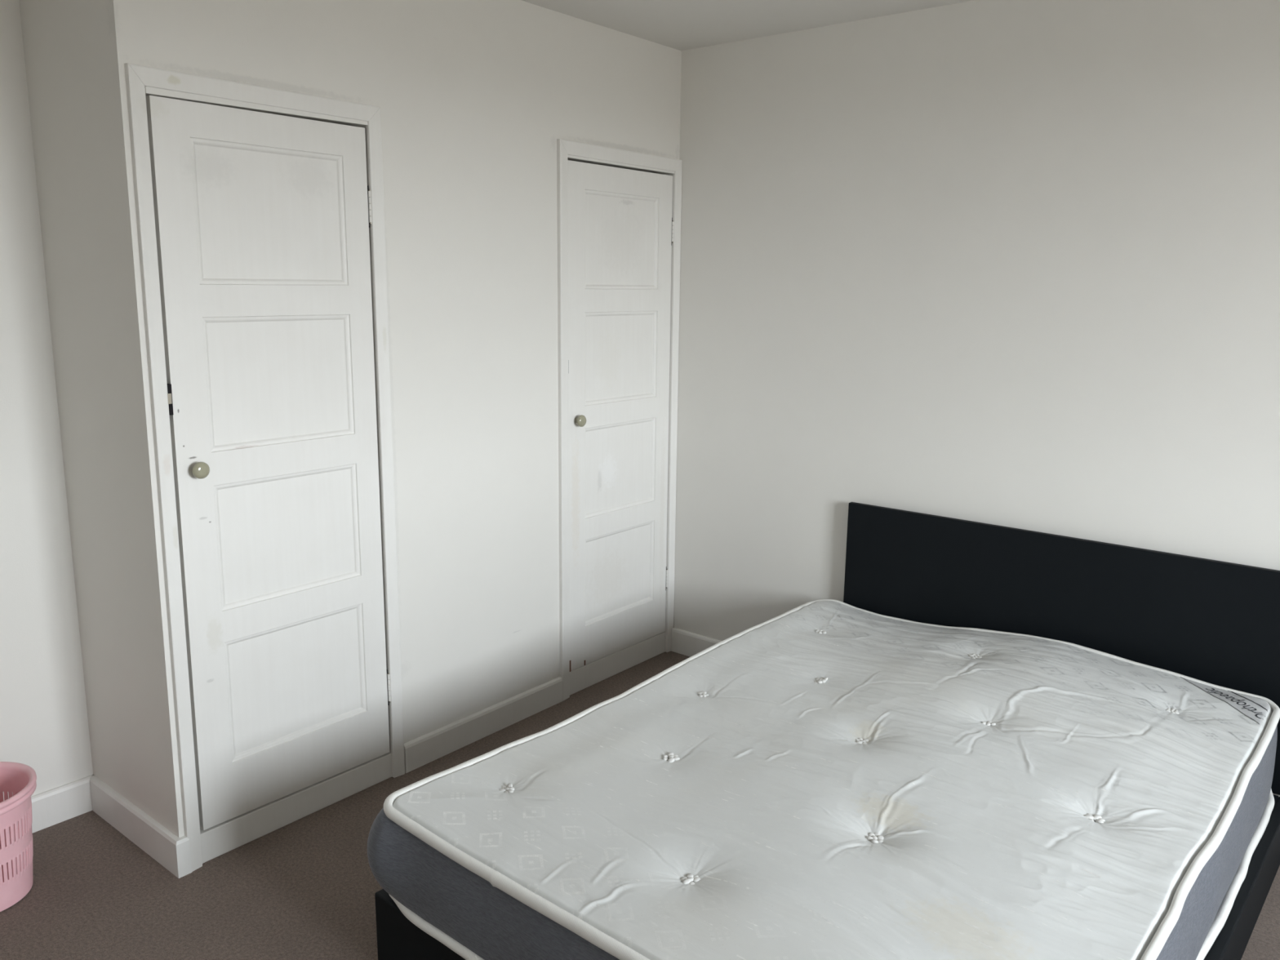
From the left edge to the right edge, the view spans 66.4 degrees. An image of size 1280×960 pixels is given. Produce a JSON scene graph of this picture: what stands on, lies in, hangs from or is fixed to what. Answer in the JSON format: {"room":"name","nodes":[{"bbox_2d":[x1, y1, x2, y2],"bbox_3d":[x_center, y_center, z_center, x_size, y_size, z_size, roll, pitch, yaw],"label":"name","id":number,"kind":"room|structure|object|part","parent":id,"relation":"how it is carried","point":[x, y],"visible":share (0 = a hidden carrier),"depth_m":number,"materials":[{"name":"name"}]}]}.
{"room":"bedroom","nodes":[
{"label":"bedroom","id":0,"kind":"room"},
{"bbox_2d":[0,0,93,799],"bbox_3d":[-1.544,-0.239,2.793,0.100,2.400,3.950,10,14,38],"label":"wall","id":1,"kind":"structure","parent":0,"point":[44,727],"depth_m":2.64,"materials":[{"name":"white paint"}]},
{"bbox_2d":[31,774,93,833],"bbox_3d":[-2.176,1.048,2.181,0.015,0.102,1.843,10,14,38],"label":"baseboard","id":2,"kind":"structure","parent":1,"relation":"attached to","point":[57,805],"depth_m":2.80,"materials":[{"name":"white paint"}]},
{"bbox_2d":[18,0,160,823],"bbox_3d":[-1.395,-0.193,2.568,0.420,2.400,0.113,10,14,38],"label":"wall","id":3,"kind":"structure","parent":0,"point":[60,36],"depth_m":2.52,"materials":[{"name":"white paint"}]},
{"bbox_2d":[89,774,191,878],"bbox_3d":[-1.398,0.950,2.715,0.537,0.102,0.036,10,14,38],"label":"baseboard","id":4,"kind":"structure","parent":3,"relation":"attached to","point":[171,851],"depth_m":2.66,"materials":[{"name":"paint"}]},
{"bbox_2d":[93,0,681,837],"bbox_3d":[-0.562,-0.304,3.171,0.100,2.400,2.117,10,14,38],"label":"wall","id":5,"kind":"structure","parent":0,"point":[475,99],"depth_m":3.05,"materials":[{"name":"white paint"}]},
{"bbox_2d":[124,62,404,871],"bbox_3d":[-0.988,-0.007,2.671,0.135,2.005,0.702,10,14,38],"label":"door","id":6,"kind":"structure","parent":5,"relation":"in","point":[260,210],"depth_m":2.62,"materials":[{"name":"white paint"}]},
{"bbox_3d":[-1.161,0.045,2.401,0.018,2.005,0.057,10,14,38],"label":"architrave","id":7,"kind":"part","parent":6,"relation":"part of","materials":[{"name":"paint"}]},
{"bbox_3d":[-1.150,-0.197,2.385,0.022,0.075,0.010,10,14,38],"label":"catch plate","id":8,"kind":"part","parent":6,"relation":"part of","materials":[{"name":"metal"}]},
{"bbox_3d":[-1.101,-0.025,2.444,0.035,0.043,0.043,10,14,38],"label":"knob","id":9,"kind":"part","parent":6,"relation":"part of","materials":[{"name":"green ceramic"}]},
{"bbox_3d":[-0.955,-0.893,2.499,0.036,0.081,0.424,10,14,38],"label":"rail","id":10,"kind":"part","parent":6,"relation":"part of","materials":[{"name":"white paint"}]},
{"bbox_3d":[-0.956,-0.683,2.538,0.010,0.315,0.396,10,14,38],"label":"panel","id":11,"kind":"part","parent":6,"relation":"part of","materials":[{"name":"white paint"}]},
{"bbox_3d":[-0.952,-0.682,2.535,0.020,0.346,0.427,10,14,38],"label":"moulding","id":12,"kind":"part","parent":6,"relation":"part of","materials":[{"name":"white paint"}]},
{"bbox_3d":[-0.961,-0.474,2.581,0.036,0.079,0.426,10,14,38],"label":"rail","id":13,"kind":"part","parent":6,"relation":"part of","materials":[{"name":"white paint"}]},
{"bbox_3d":[-0.962,-0.269,2.619,0.010,0.308,0.398,10,14,38],"label":"panel","id":14,"kind":"part","parent":6,"relation":"part of","materials":[{"name":"white paint"}]},
{"bbox_3d":[-0.958,-0.268,2.616,0.020,0.339,0.429,10,14,38],"label":"moulding","id":15,"kind":"part","parent":6,"relation":"part of","materials":[{"name":"white paint"}]},
{"bbox_3d":[-0.967,-0.061,2.662,0.036,0.086,0.429,10,14,38],"label":"rail","id":16,"kind":"part","parent":6,"relation":"part of","materials":[{"name":"white paint"}]},
{"bbox_3d":[-0.968,0.146,2.701,0.010,0.306,0.400,10,14,38],"label":"panel","id":17,"kind":"part","parent":6,"relation":"part of","materials":[{"name":"white paint"}]},
{"bbox_3d":[-0.964,0.147,2.697,0.020,0.336,0.431,10,14,38],"label":"moulding","id":18,"kind":"part","parent":6,"relation":"part of","materials":[{"name":"white paint"}]},
{"bbox_3d":[-0.973,0.353,2.743,0.036,0.085,0.431,10,14,38],"label":"rail","id":19,"kind":"part","parent":6,"relation":"part of","materials":[{"name":"white paint"}]},
{"bbox_3d":[-0.974,0.563,2.782,0.010,0.312,0.402,10,14,38],"label":"panel","id":20,"kind":"part","parent":6,"relation":"part of","materials":[{"name":"white paint"}]},
{"bbox_3d":[-0.970,0.564,2.779,0.020,0.343,0.434,10,14,38],"label":"moulding","id":21,"kind":"part","parent":6,"relation":"part of","materials":[{"name":"white paint"}]},
{"bbox_3d":[-0.980,0.811,2.833,0.036,0.163,0.434,10,14,38],"label":"rail","id":22,"kind":"part","parent":6,"relation":"part of","materials":[{"name":"white paint"}]},
{"bbox_3d":[-0.750,-0.050,2.897,0.018,2.005,0.045,10,14,38],"label":"architrave","id":23,"kind":"part","parent":6,"relation":"part of","materials":[{"name":"paint"}]},
{"bbox_2d":[404,676,562,773],"bbox_3d":[-0.521,0.832,3.374,0.015,0.094,0.718,10,14,38],"label":"baseboard","id":24,"kind":"structure","parent":5,"relation":"attached to","point":[422,750],"depth_m":3.33,"materials":[{"name":"white paint"}]},
{"bbox_2d":[556,138,682,701],"bbox_3d":[-0.099,-0.212,3.746,0.135,2.003,0.683,10,14,38],"label":"door","id":25,"kind":"structure","parent":5,"relation":"in","point":[619,211],"depth_m":3.71,"materials":[{"name":"white paint"}]},
{"bbox_3d":[-0.270,-0.160,3.477,0.018,2.003,0.044,10,14,38],"label":"architrave","id":26,"kind":"part","parent":25,"relation":"part of","materials":[{"name":"paint"}]},
{"bbox_3d":[-0.215,-0.213,3.519,0.035,0.043,0.043,10,14,38],"label":"knob","id":27,"kind":"part","parent":25,"relation":"part of","materials":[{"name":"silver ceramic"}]},
{"bbox_3d":[-0.086,0.358,3.855,0.010,0.308,0.390,10,14,38],"label":"panel","id":28,"kind":"part","parent":25,"relation":"part of","materials":[{"name":"white paint"}]},
{"bbox_3d":[-0.082,-0.054,3.773,0.010,0.309,0.390,10,14,38],"label":"panel","id":29,"kind":"part","parent":25,"relation":"part of","materials":[{"name":"white paint"}]},
{"bbox_3d":[-0.077,-0.466,3.690,0.010,0.304,0.390,10,14,38],"label":"panel","id":30,"kind":"part","parent":25,"relation":"part of","materials":[{"name":"white paint"}]},
{"bbox_3d":[-0.091,0.602,3.906,0.036,0.159,0.420,10,14,38],"label":"rail","id":31,"kind":"part","parent":25,"relation":"part of","materials":[{"name":"white paint"}]},
{"bbox_3d":[-0.086,0.151,3.816,0.036,0.081,0.420,10,14,38],"label":"rail","id":32,"kind":"part","parent":25,"relation":"part of","materials":[{"name":"white paint"}]},
{"bbox_3d":[-0.082,0.358,3.852,0.020,0.339,0.420,10,14,38],"label":"moulding","id":33,"kind":"part","parent":25,"relation":"part of","materials":[{"name":"white paint"}]},
{"bbox_3d":[-0.073,-0.878,3.608,0.010,0.310,0.390,10,14,38],"label":"panel","id":34,"kind":"part","parent":25,"relation":"part of","materials":[{"name":"white paint"}]},
{"bbox_3d":[-0.082,-0.262,3.733,0.036,0.082,0.420,10,14,38],"label":"rail","id":35,"kind":"part","parent":25,"relation":"part of","materials":[{"name":"white paint"}]},
{"bbox_3d":[-0.078,-0.054,3.769,0.020,0.340,0.420,10,14,38],"label":"moulding","id":36,"kind":"part","parent":25,"relation":"part of","materials":[{"name":"white paint"}]},
{"bbox_3d":[-0.077,-0.671,3.651,0.036,0.082,0.420,10,14,38],"label":"rail","id":37,"kind":"part","parent":25,"relation":"part of","materials":[{"name":"white paint"}]},
{"bbox_3d":[-0.073,-0.465,3.687,0.020,0.336,0.420,10,14,38],"label":"moulding","id":38,"kind":"part","parent":25,"relation":"part of","materials":[{"name":"white paint"}]},
{"bbox_3d":[-0.073,-1.089,3.567,0.036,0.088,0.420,10,14,38],"label":"rail","id":39,"kind":"part","parent":25,"relation":"part of","materials":[{"name":"white paint"}]},
{"bbox_3d":[-0.069,-0.878,3.604,0.020,0.342,0.420,10,14,38],"label":"moulding","id":40,"kind":"part","parent":25,"relation":"part of","materials":[{"name":"white paint"}]},
{"bbox_3d":[0.135,-0.254,3.967,0.018,2.003,0.037,10,14,38],"label":"architrave","id":41,"kind":"part","parent":25,"relation":"part of","materials":[{"name":"paint"}]},
{"bbox_2d":[0,651,1279,959],"bbox_3d":[0.523,1.291,1.377,5.460,0.001,4.150,10,14,38],"label":"floor","id":42,"kind":"structure","parent":0,"point":[305,888],"depth_m":2.49,"materials":[{"name":"brown carpet"}]},
{"bbox_2d":[0,761,36,911],"bbox_3d":[-1.657,0.903,2.434,0.291,0.292,0.291,6,13,25],"label":"laundry basket","id":43,"kind":"object","parent":42,"relation":"on","point":[18,780],"visible":1,"depth_m":2.42,"materials":[{"name":"pink plastic"}]},
{"bbox_2d":[374,502,1279,959],"bbox_3d":[0.616,0.690,2.415,1.562,0.772,2.038,10,14,38],"label":"bed","id":44,"kind":"object","parent":42,"relation":"on","point":[1215,622],"visible":0.2,"depth_m":2.98,"materials":[{"name":"black leather"}]},
{"bbox_3d":[-0.035,1.118,1.754,1.480,0.180,0.030,10,15,40],"label":"foot rail","id":45,"kind":"part","parent":44,"relation":"part of","materials":[{"name":"black leather"}]},
{"bbox_2d":[367,599,1279,959],"bbox_3d":[0.574,0.754,2.426,1.506,0.283,1.974,10,15,40],"label":"mattress","id":46,"kind":"object","parent":44,"relation":"on","point":[823,779],"visible":1,"depth_m":2.13,"materials":[{"name":"white fabric"}]},
{"bbox_3d":[1.303,0.488,3.128,1.428,0.642,0.024,10,14,38],"label":"headboard","id":47,"kind":"part","parent":44,"relation":"part of","materials":[{"name":"black leather"}]},
{"bbox_3d":[1.137,1.084,1.988,0.030,0.180,1.870,10,15,40],"label":"rail","id":48,"kind":"part","parent":44,"relation":"part of","materials":[{"name":"black leather"}]},
{"bbox_2d":[521,0,973,50],"bbox_3d":[0.550,-1.101,0.897,5.460,0.080,4.150,10,14,38],"label":"ceiling","id":49,"kind":"structure","parent":0,"point":[678,24],"depth_m":3.20,"materials":[{"name":"white paint"}]},
{"bbox_2d":[673,0,1279,796],"bbox_3d":[1.813,-0.181,2.684,5.460,2.400,0.100,10,14,38],"label":"wall","id":50,"kind":"structure","parent":0,"point":[1015,264],"depth_m":3.13,"materials":[{"name":"white paint"}]},
{"bbox_2d":[671,627,721,657],"bbox_3d":[1.873,0.973,2.780,4.500,0.102,0.015,10,14,38],"label":"baseboard","id":51,"kind":"structure","parent":50,"relation":"attached to","point":[687,643],"depth_m":4.10,"materials":[{"name":"white paint"}]}
]}

